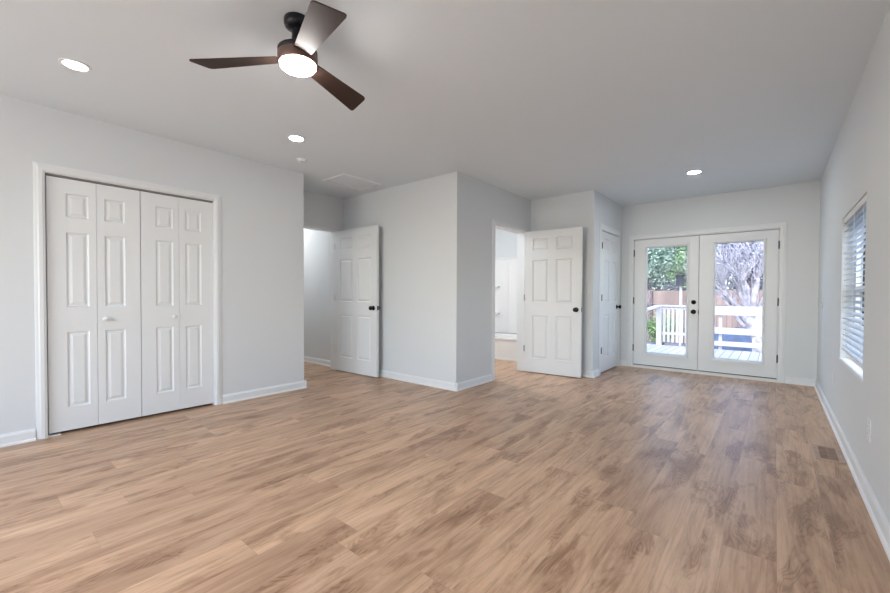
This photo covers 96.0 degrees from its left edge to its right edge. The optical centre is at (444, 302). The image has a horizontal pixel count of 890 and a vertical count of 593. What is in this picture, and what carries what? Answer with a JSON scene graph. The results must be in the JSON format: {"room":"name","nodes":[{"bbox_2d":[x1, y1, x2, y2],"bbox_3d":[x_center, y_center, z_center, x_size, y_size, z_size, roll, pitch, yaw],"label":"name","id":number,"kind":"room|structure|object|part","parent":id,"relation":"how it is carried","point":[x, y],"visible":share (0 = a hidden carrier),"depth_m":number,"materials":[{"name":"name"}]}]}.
{"room":"empty bedroom","nodes":[
{"label":"empty bedroom","id":0,"kind":"room"},
{"bbox_2d":[0,95,293,433],"bbox_3d":[-3.284,-0.212,2.627,0.120,2.440,4.884,1,1,39],"label":"wall","id":1,"kind":"structure","parent":0,"point":[257,198],"depth_m":3.51,"materials":[{"name":"white paint"}]},
{"bbox_2d":[45,175,141,433],"bbox_3d":[-2.768,0.021,3.190,0.069,1.920,0.566,1,1,39],"label":"door","id":2,"kind":"structure","parent":1,"relation":"in","point":[93,230],"depth_m":3.17,"materials":[{"name":"white paint"}]},
{"bbox_2d":[33,161,221,439],"bbox_3d":[-2.617,-0.013,3.431,0.134,2.020,1.270,1,1,39],"label":"door frame","id":3,"kind":"structure","parent":1,"relation":"attached to","point":[39,169],"depth_m":2.95,"materials":[{"name":"white paint"}]},
{"bbox_2d":[45,173,212,202],"bbox_3d":[-2.600,-0.954,3.405,0.037,0.012,1.146,1,1,39],"label":"track","id":4,"kind":"object","parent":1,"relation":"attached to","point":[47,174],"visible":0.86,"depth_m":3.31,"materials":[{"name":"grey"}]},
{"bbox_2d":[0,380,306,447],"bbox_3d":[-3.186,0.965,2.657,0.026,0.086,5.030,1,1,39],"label":"baseboard","id":5,"kind":"structure","parent":1,"relation":"attached to","point":[24,436],"depth_m":4.00,"materials":[{"name":"white paint"}]},
{"bbox_2d":[140,191,213,415],"bbox_3d":[-2.405,0.015,3.630,0.069,1.920,0.566,1,1,39],"label":"door","id":6,"kind":"structure","parent":1,"relation":"in","point":[176,233],"depth_m":3.61,"materials":[{"name":"white paint"}]},
{"bbox_2d":[45,191,342,382],"bbox_3d":[-3.430,-0.227,3.484,0.120,2.440,6.021,1,1,39],"label":"wall","id":7,"kind":"structure","parent":0,"point":[320,209],"depth_m":5.48,"materials":[{"name":"white paint"}]},
{"bbox_2d":[304,222,338,369],"bbox_3d":[-1.845,-0.043,5.402,0.134,2.023,0.911,1,1,39],"label":"door frame","id":8,"kind":"structure","parent":7,"relation":"attached to","point":[311,226],"depth_m":5.70,"materials":[{"name":"white paint"}]},
{"bbox_2d":[294,171,303,381],"bbox_3d":[-1.901,-0.241,4.729,0.657,2.440,0.120,1,1,39],"label":"wall","id":9,"kind":"structure","parent":0,"point":[298,177],"depth_m":4.52,"materials":[{"name":"white paint"}]},
{"bbox_2d":[304,171,463,382],"bbox_3d":[-1.672,-0.262,6.013,4.767,2.440,0.120,1,1,39],"label":"wall","id":10,"kind":"structure","parent":0,"point":[420,222],"depth_m":4.91,"materials":[{"name":"white paint"}]},
{"bbox_2d":[304,356,329,366],"bbox_3d":[-2.569,0.901,6.673,2.575,0.086,0.026,1,1,39],"label":"baseboard","id":11,"kind":"structure","parent":10,"relation":"attached to","point":[324,362],"depth_m":6.18,"materials":[{"name":"white paint"}]},
{"bbox_3d":[-2.574,0.935,6.669,2.575,0.018,0.014,1,1,39],"label":"shoe molding","id":12,"kind":"part","parent":11,"relation":"part of","materials":[{"name":"white wood"}]},
{"bbox_2d":[334,225,379,376],"bbox_3d":[-1.204,-0.014,5.398,0.882,1.945,0.167,1,1,38],"label":"door","id":13,"kind":"structure","parent":10,"relation":"in","point":[356,296],"depth_m":5.35,"materials":[{"name":"white paint"}]},
{"bbox_2d":[379,369,492,391],"bbox_3d":[-0.445,0.931,5.389,2.098,0.086,0.744,1,1,39],"label":"baseboard","id":14,"kind":"structure","parent":10,"relation":"attached to","point":[470,383],"depth_m":4.77,"materials":[{"name":"white paint"}]},
{"bbox_2d":[0,359,889,592],"bbox_3d":[-1.435,1.047,3.773,8.017,0.100,9.218,1,1,39],"label":"floor","id":15,"kind":"structure","parent":0,"point":[623,479],"depth_m":2.15,"materials":[{"name":"brown wood"}]},
{"bbox_2d":[495,332,516,361],"bbox_3d":[0.860,0.764,7.168,1.997,0.372,0.724,1,1,39],"label":"bathtub","id":16,"kind":"object","parent":15,"relation":"on","point":[505,343],"visible":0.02,"depth_m":6.64,"materials":[{"name":"white ceramic"}]},
{"bbox_3d":[0.639,0.938,6.903,1.997,0.030,0.014,1,1,39],"label":"trim","id":17,"kind":"part","parent":16,"relation":"part of","materials":[{"name":"white"}]},
{"bbox_2d":[632,364,776,382],"bbox_3d":[3.520,0.970,5.565,1.690,0.034,0.150,1,1,39],"label":"threshold","id":18,"kind":"object","parent":15,"relation":"on","point":[633,365],"visible":0.79,"depth_m":5.44,"materials":[{"name":"white"}]},
{"bbox_2d":[812,444,845,464],"bbox_3d":[2.595,1.027,2.715,0.140,0.008,0.330,1,1,39],"label":"floor vent","id":19,"kind":"object","parent":15,"relation":"in","point":[825,453],"visible":1,"depth_m":2.69,"materials":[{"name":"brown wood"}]},
{"bbox_2d":[0,0,889,205],"bbox_3d":[-1.425,-1.493,3.731,8.017,0.100,9.218,1,1,39],"label":"ceiling","id":20,"kind":"structure","parent":0,"point":[619,100],"depth_m":2.60,"materials":[{"name":"white paint"}]},
{"bbox_2d":[58,58,91,71],"bbox_3d":[-2.221,-1.421,2.406,0.149,0.006,0.149,1,1,39],"label":"recessed light","id":21,"kind":"object","parent":20,"relation":"in","point":[73,64],"visible":1,"depth_m":2.40,"materials":[{"name":"white plastic"}]},
{"bbox_2d":[189,0,364,110],"bbox_3d":[-0.666,-1.289,2.010,0.888,0.247,0.850,0,2,39],"label":"ceiling fan","id":22,"kind":"object","parent":20,"relation":"hanging from","point":[298,55],"visible":1,"depth_m":1.95,"materials":[{"name":"black wood"}]},
{"bbox_3d":[-1.025,-1.197,2.013,0.434,0.064,0.132,0,1,-6],"label":"blade","id":23,"kind":"part","parent":22,"relation":"part of","materials":[{"name":"brown wood"}]},
{"bbox_3d":[-0.585,-1.197,1.765,0.133,0.053,0.435,-1,1,-39],"label":"blade","id":24,"kind":"part","parent":22,"relation":"part of","materials":[{"name":"brown wood"}]},
{"bbox_3d":[-0.601,-1.208,2.262,0.132,0.050,0.435,1,1,22],"label":"blade","id":25,"kind":"part","parent":22,"relation":"part of","materials":[{"name":"brown wood"}]},
{"bbox_2d":[287,135,304,141],"bbox_3d":[-1.307,-1.436,3.518,0.149,0.006,0.149,1,1,39],"label":"recessed light","id":26,"kind":"object","parent":20,"relation":"in","point":[296,138],"visible":1,"depth_m":3.51,"materials":[{"name":"white plastic"}]},
{"bbox_2d":[296,157,306,162],"bbox_3d":[-1.455,-1.432,4.062,0.108,0.033,0.108,1,1,39],"label":"smoke detector","id":27,"kind":"object","parent":20,"relation":"attached to","point":[299,159],"visible":1,"depth_m":4.03,"materials":[{"name":"white plastic"}]},
{"bbox_2d":[323,173,380,189],"bbox_3d":[-1.125,-1.454,4.872,0.410,0.013,0.560,1,1,39],"label":"attic hatch","id":28,"kind":"object","parent":20,"relation":"attached to","point":[345,180],"visible":1,"depth_m":4.87,"materials":[{"name":"white paint"}]},
{"bbox_2d":[686,170,701,173],"bbox_3d":[2.752,-1.434,4.428,0.149,0.006,0.149,1,1,39],"label":"recessed light","id":29,"kind":"object","parent":20,"relation":"in","point":[693,171],"visible":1,"depth_m":4.43,"materials":[{"name":"white plastic"}]},
{"bbox_2d":[463,174,530,380],"bbox_3d":[1.062,-0.245,5.678,0.120,2.440,2.837,1,1,39],"label":"wall","id":30,"kind":"structure","parent":0,"point":[484,202],"depth_m":4.81,"materials":[{"name":"white paint"}]},
{"bbox_2d":[491,220,526,379],"bbox_3d":[0.833,-0.027,5.393,0.134,2.013,0.901,1,1,39],"label":"door frame","id":31,"kind":"structure","parent":30,"relation":"attached to","point":[520,232],"depth_m":5.67,"materials":[{"name":"white paint"}]},
{"bbox_2d":[523,227,582,377],"bbox_3d":[1.438,0.000,5.388,0.795,1.940,0.167,1,1,35],"label":"door","id":32,"kind":"structure","parent":30,"relation":"in","point":[553,258],"depth_m":5.35,"materials":[{"name":"white paint"}]},
{"bbox_2d":[581,360,621,377],"bbox_3d":[1.976,0.931,5.969,0.913,0.086,1.249,1,1,39],"label":"baseboard","id":33,"kind":"structure","parent":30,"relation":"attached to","point":[584,373],"depth_m":5.28,"materials":[{"name":"white paint"}]},
{"bbox_2d":[531,190,597,370],"bbox_3d":[1.621,-0.240,5.549,0.907,2.440,0.120,1,1,39],"label":"wall","id":34,"kind":"structure","parent":0,"point":[579,209],"depth_m":5.29,"materials":[{"name":"white paint"}]},
{"bbox_2d":[583,286,588,294],"bbox_3d":[1.849,-0.155,5.271,0.072,0.116,0.020,1,1,39],"label":"light switch","id":35,"kind":"object","parent":34,"relation":"attached to","point":[585,288],"visible":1,"depth_m":5.28,"materials":[{"name":"white plastic"}]},
{"bbox_2d":[596,192,621,368],"bbox_3d":[2.313,-0.241,5.771,0.120,2.440,1.103,1,1,39],"label":"wall","id":36,"kind":"structure","parent":0,"point":[609,213],"depth_m":5.58,"materials":[{"name":"white paint"}]},
{"bbox_2d":[598,223,619,374],"bbox_3d":[2.315,-0.043,5.766,0.134,2.045,0.915,1,1,39],"label":"door frame","id":37,"kind":"structure","parent":36,"relation":"attached to","point":[607,229],"depth_m":5.41,"materials":[{"name":"white paint"}]},
{"bbox_2d":[601,231,620,371],"bbox_3d":[2.371,-0.004,5.716,0.101,1.925,0.753,1,1,39],"label":"door","id":38,"kind":"structure","parent":36,"relation":"in","point":[610,243],"depth_m":5.71,"materials":[{"name":"white paint"}]},
{"bbox_2d":[495,180,820,378],"bbox_3d":[1.462,-0.269,7.263,8.017,2.440,0.120,1,1,39],"label":"wall","id":39,"kind":"structure","parent":0,"point":[798,205],"depth_m":4.98,"materials":[{"name":"white paint"}]},
{"bbox_2d":[495,257,516,333],"bbox_3d":[0.893,-0.125,7.168,2.023,1.401,0.744,1,1,39],"label":"tub surround","id":40,"kind":"object","parent":39,"relation":"attached to","point":[505,267],"visible":0.2,"depth_m":7.42,"materials":[{"name":"white plastic"}]},
{"bbox_2d":[633,236,699,370],"bbox_3d":[3.169,0.014,5.787,0.844,1.867,0.121,1,1,39],"label":"door","id":41,"kind":"structure","parent":39,"relation":"in","point":[689,361],"depth_m":5.77,"materials":[{"name":"white wood"}]},
{"bbox_3d":[3.176,0.778,5.784,0.573,0.025,0.018,1,1,39],"label":"rail","id":42,"kind":"part","parent":41,"relation":"part of","materials":[{"name":"white paint"}]},
{"bbox_3d":[3.201,-0.023,5.796,0.565,1.598,0.066,1,1,39],"label":"glazing frame","id":43,"kind":"part","parent":41,"relation":"part of","materials":[{"name":"clear glass"}]},
{"bbox_3d":[3.182,-0.822,5.755,0.573,0.030,0.022,1,1,39],"label":"head rail","id":44,"kind":"part","parent":41,"relation":"part of","materials":[{"name":"white paint"}]},
{"bbox_2d":[628,222,786,382],"bbox_3d":[3.529,-0.004,5.555,1.826,1.983,0.134,1,1,39],"label":"door frame","id":45,"kind":"structure","parent":39,"relation":"attached to","point":[782,226],"depth_m":5.14,"materials":[{"name":"white paint"}]},
{"bbox_2d":[635,229,779,378],"bbox_3d":[3.551,0.013,5.583,1.690,1.881,0.064,1,1,39],"label":"door stop","id":46,"kind":"object","parent":39,"relation":"attached to","point":[775,229],"visible":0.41,"depth_m":5.03,"materials":[{"name":"white paint"}]},
{"bbox_2d":[621,360,815,386],"bbox_3d":[3.555,0.946,5.461,2.223,0.086,0.026,1,1,39],"label":"baseboard","id":47,"kind":"structure","parent":39,"relation":"attached to","point":[788,380],"depth_m":4.86,"materials":[{"name":"white paint"}]},
{"bbox_2d":[698,229,779,378],"bbox_3d":[3.837,0.025,5.264,0.848,1.867,0.079,1,1,39],"label":"door","id":48,"kind":"structure","parent":39,"relation":"in","point":[767,368],"depth_m":5.22,"materials":[{"name":"white wood"}]},
{"bbox_3d":[3.825,0.789,5.250,0.572,0.025,0.018,1,1,39],"label":"rail","id":49,"kind":"part","parent":48,"relation":"part of","materials":[{"name":"white paint"}]},
{"bbox_3d":[3.849,-0.011,5.262,0.564,1.598,0.066,1,1,39],"label":"glazing frame","id":50,"kind":"part","parent":48,"relation":"part of","materials":[{"name":"clear glass"}]},
{"bbox_3d":[3.830,-0.811,5.222,0.572,0.030,0.022,1,1,39],"label":"head rail","id":51,"kind":"part","parent":48,"relation":"part of","materials":[{"name":"white paint"}]},
{"bbox_2d":[647,341,685,346],"bbox_3d":[21.162,1.625,25.734,60.000,0.100,53.402,1,1,39],"label":"ground","id":52,"kind":"structure","parent":0,"point":[648,342],"depth_m":15.97,"materials":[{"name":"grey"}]},
{"bbox_2d":[647,312,683,344],"bbox_3d":[8.251,1.026,15.255,1.600,1.392,1.478,0,1,-15],"label":"shrub","id":53,"kind":"object","parent":52,"relation":"on","point":[652,326],"visible":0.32,"depth_m":15.16,"materials":[{"name":"green plant"}]},
{"bbox_2d":[647,246,686,290],"bbox_3d":[10.841,-2.316,21.313,4.834,7.864,4.737,1,1,39],"label":"tree","id":54,"kind":"object","parent":52,"relation":"on","point":[663,261],"visible":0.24,"depth_m":20.28,"materials":[{"name":"green plant"}]},
{"bbox_2d":[669,270,686,345],"bbox_3d":[6.273,0.452,10.775,0.400,2.620,0.400,1,1,39],"label":"post","id":55,"kind":"object","parent":52,"relation":"on","point":[679,278],"visible":0.62,"depth_m":10.70,"materials":[{"name":"white wood"}]},
{"bbox_2d":[666,246,722,290],"bbox_3d":[10.858,-1.213,17.512,2.149,5.784,1.959,1,1,39],"label":"tree","id":56,"kind":"object","parent":52,"relation":"on","point":[682,258],"visible":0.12,"depth_m":17.48,"materials":[{"name":"green plant"}]},
{"bbox_2d":[647,344,761,361],"bbox_3d":[5.436,1.435,6.475,4.800,0.810,3.662,1,1,39],"label":"deck","id":57,"kind":"object","parent":52,"relation":"on","point":[668,349],"visible":0.1,"depth_m":7.99,"materials":[{"name":"white wood"}]},
{"bbox_2d":[647,305,659,310],"bbox_3d":[4.097,0.538,8.377,0.090,0.910,2.148,1,1,45],"label":"railing","id":58,"kind":"object","parent":57,"relation":"on","point":[655,306],"visible":0.18,"depth_m":8.83,"materials":[{"name":"white wood"}]},
{"bbox_2d":[656,305,685,344],"bbox_3d":[5.248,0.528,8.886,1.060,0.922,0.100,1,1,39],"label":"deck railing","id":59,"kind":"object","parent":57,"relation":"on","point":[659,332],"visible":0.52,"depth_m":9.02,"materials":[{"name":"white wood"}]},
{"bbox_3d":[4.903,0.541,9.171,0.105,0.884,0.100,1,1,39],"label":"corner post","id":60,"kind":"part","parent":59,"relation":"part of","materials":[{"name":"white wood"}]},
{"bbox_3d":[5.250,0.086,8.879,1.060,0.037,0.090,1,1,39],"label":"rail","id":61,"kind":"part","parent":59,"relation":"part of","materials":[{"name":"white wood"}]},
{"bbox_3d":[5.288,0.136,8.848,0.880,0.059,0.040,1,1,39],"label":"rail","id":62,"kind":"part","parent":59,"relation":"part of","materials":[{"name":"white wood"}]},
{"bbox_2d":[714,306,761,351],"bbox_3d":[6.987,0.563,7.435,3.450,0.915,0.090,1,1,39],"label":"railing","id":63,"kind":"object","parent":57,"relation":"on","point":[719,310],"visible":0.34,"depth_m":8.18,"materials":[{"name":"white wood"}]},
{"bbox_3d":[5.801,0.634,8.440,0.055,0.730,0.048,1,1,39],"label":"post","id":64,"kind":"part","parent":63,"relation":"part of","materials":[{"name":"white wood"}]},
{"bbox_3d":[6.234,0.642,8.084,0.055,0.730,0.048,1,1,39],"label":"post","id":65,"kind":"part","parent":63,"relation":"part of","materials":[{"name":"white wood"}]},
{"bbox_2d":[647,289,762,343],"bbox_3d":[10.578,0.596,15.219,15.000,2.200,0.130,1,1,39],"label":"wooden fence","id":66,"kind":"object","parent":52,"relation":"on","point":[654,298],"visible":0.12,"depth_m":16.24,"materials":[{"name":"brown wood"}]},
{"bbox_3d":[8.626,0.562,16.781,0.100,2.200,0.060,1,1,39],"label":"post","id":67,"kind":"part","parent":66,"relation":"part of","materials":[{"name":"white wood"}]},
{"bbox_3d":[10.589,0.161,15.223,15.000,0.090,0.040,1,1,39],"label":"rail","id":68,"kind":"part","parent":66,"relation":"part of","materials":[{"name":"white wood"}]},
{"bbox_2d":[651,267,761,290],"bbox_3d":[19.290,-1.053,30.504,28.546,7.035,4.682,1,1,39],"label":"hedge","id":69,"kind":"object","parent":52,"relation":"on","point":[653,286],"visible":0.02,"depth_m":31.71,"materials":[{"name":"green plant"}]},
{"bbox_2d":[664,245,752,290],"bbox_3d":[17.001,-3.233,25.880,7.071,9.595,7.419,0,1,9],"label":"tree","id":70,"kind":"object","parent":52,"relation":"on","point":[718,245],"visible":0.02,"depth_m":26.59,"materials":[{"name":"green plant"}]},
{"bbox_2d":[667,241,762,351],"bbox_3d":[8.077,-0.293,9.972,4.863,4.291,2.909,1,1,31],"label":"tree","id":71,"kind":"object","parent":52,"relation":"on","point":[748,296],"visible":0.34,"depth_m":10.31,"materials":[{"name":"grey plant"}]},
{"bbox_2d":[714,327,751,350],"bbox_3d":[9.578,1.267,12.210,2.700,0.949,1.800,1,1,39],"label":"pile","id":72,"kind":"object","parent":52,"relation":"on","point":[725,337],"visible":0.08,"depth_m":12.06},
{"bbox_2d":[716,241,762,289],"bbox_3d":[14.698,-2.286,19.097,3.942,7.908,3.797,1,1,39],"label":"tree","id":73,"kind":"object","parent":52,"relation":"on","point":[724,246],"visible":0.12,"depth_m":18.96,"materials":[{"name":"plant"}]},
{"bbox_2d":[817,5,889,522],"bbox_3d":[1.618,-0.169,1.242,0.120,2.440,8.978,1,1,39],"label":"wall","id":74,"kind":"structure","parent":0,"point":[858,165],"depth_m":2.28,"materials":[{"name":"white paint"}]},
{"bbox_2d":[814,379,889,561],"bbox_3d":[1.557,1.007,1.308,0.026,0.086,8.978,1,1,39],"label":"baseboard","id":75,"kind":"structure","parent":74,"relation":"attached to","point":[878,517],"depth_m":2.22,"materials":[{"name":"white paint"}]},
{"bbox_2d":[839,219,865,381],"bbox_3d":[2.791,-0.093,2.675,0.119,1.094,1.060,1,1,39],"label":"window","id":76,"kind":"structure","parent":74,"relation":"in","point":[852,365],"depth_m":2.95,"materials":[{"name":"white plastic"}]},
{"bbox_3d":[2.773,0.447,2.697,0.079,0.014,1.058,1,1,39],"label":"sill","id":77,"kind":"part","parent":76,"relation":"part of","materials":[{"name":"white paint"}]},
{"bbox_2d":[842,194,866,365],"bbox_3d":[2.773,-0.131,2.689,0.051,1.015,1.036,1,1,39],"label":"window blind","id":78,"kind":"object","parent":76,"relation":"attached to","point":[854,348],"visible":0.67,"depth_m":2.71,"materials":[{"name":"white plastic"}]},
{"bbox_3d":[2.988,-0.121,2.989,0.002,0.967,0.002,1,1,39],"label":"ladder cord","id":79,"kind":"part","parent":78,"relation":"part of","materials":[{"name":"white fabric"}]},
{"bbox_3d":[2.772,0.368,2.697,0.046,0.017,1.036,1,1,39],"label":"rail","id":80,"kind":"part","parent":78,"relation":"part of","materials":[{"name":"white plastic"}]},
{"bbox_3d":[2.755,-0.117,2.705,0.002,0.967,0.002,1,1,39],"label":"ladder cord","id":81,"kind":"part","parent":78,"relation":"part of","materials":[{"name":"white fabric"}]},
{"bbox_3d":[2.776,-0.618,2.681,0.050,0.040,1.036,1,1,39],"label":"head rail","id":82,"kind":"part","parent":78,"relation":"part of","materials":[{"name":"white plastic"}]},
{"bbox_3d":[2.521,-0.113,2.421,0.002,0.967,0.002,1,1,39],"label":"ladder cord","id":83,"kind":"part","parent":78,"relation":"part of","materials":[{"name":"white fabric"}]},
{"bbox_3d":[2.821,-0.092,2.650,0.040,1.094,1.060,1,1,39],"label":"frame","id":84,"kind":"part","parent":76,"relation":"part of","materials":[{"name":"white plastic"}]},
{"bbox_3d":[2.821,-0.092,2.651,0.004,1.004,0.970,1,1,39],"label":"pane","id":85,"kind":"part","parent":76,"relation":"part of","materials":[{"name":"clear glass"}]},
{"bbox_2d":[867,418,870,442],"bbox_3d":[2.246,0.677,2.124,0.008,0.116,0.072,1,1,39],"label":"power outlet","id":86,"kind":"object","parent":74,"relation":"attached to","point":[868,419],"visible":1,"depth_m":2.11,"materials":[{"name":"white plastic"}]}
]}

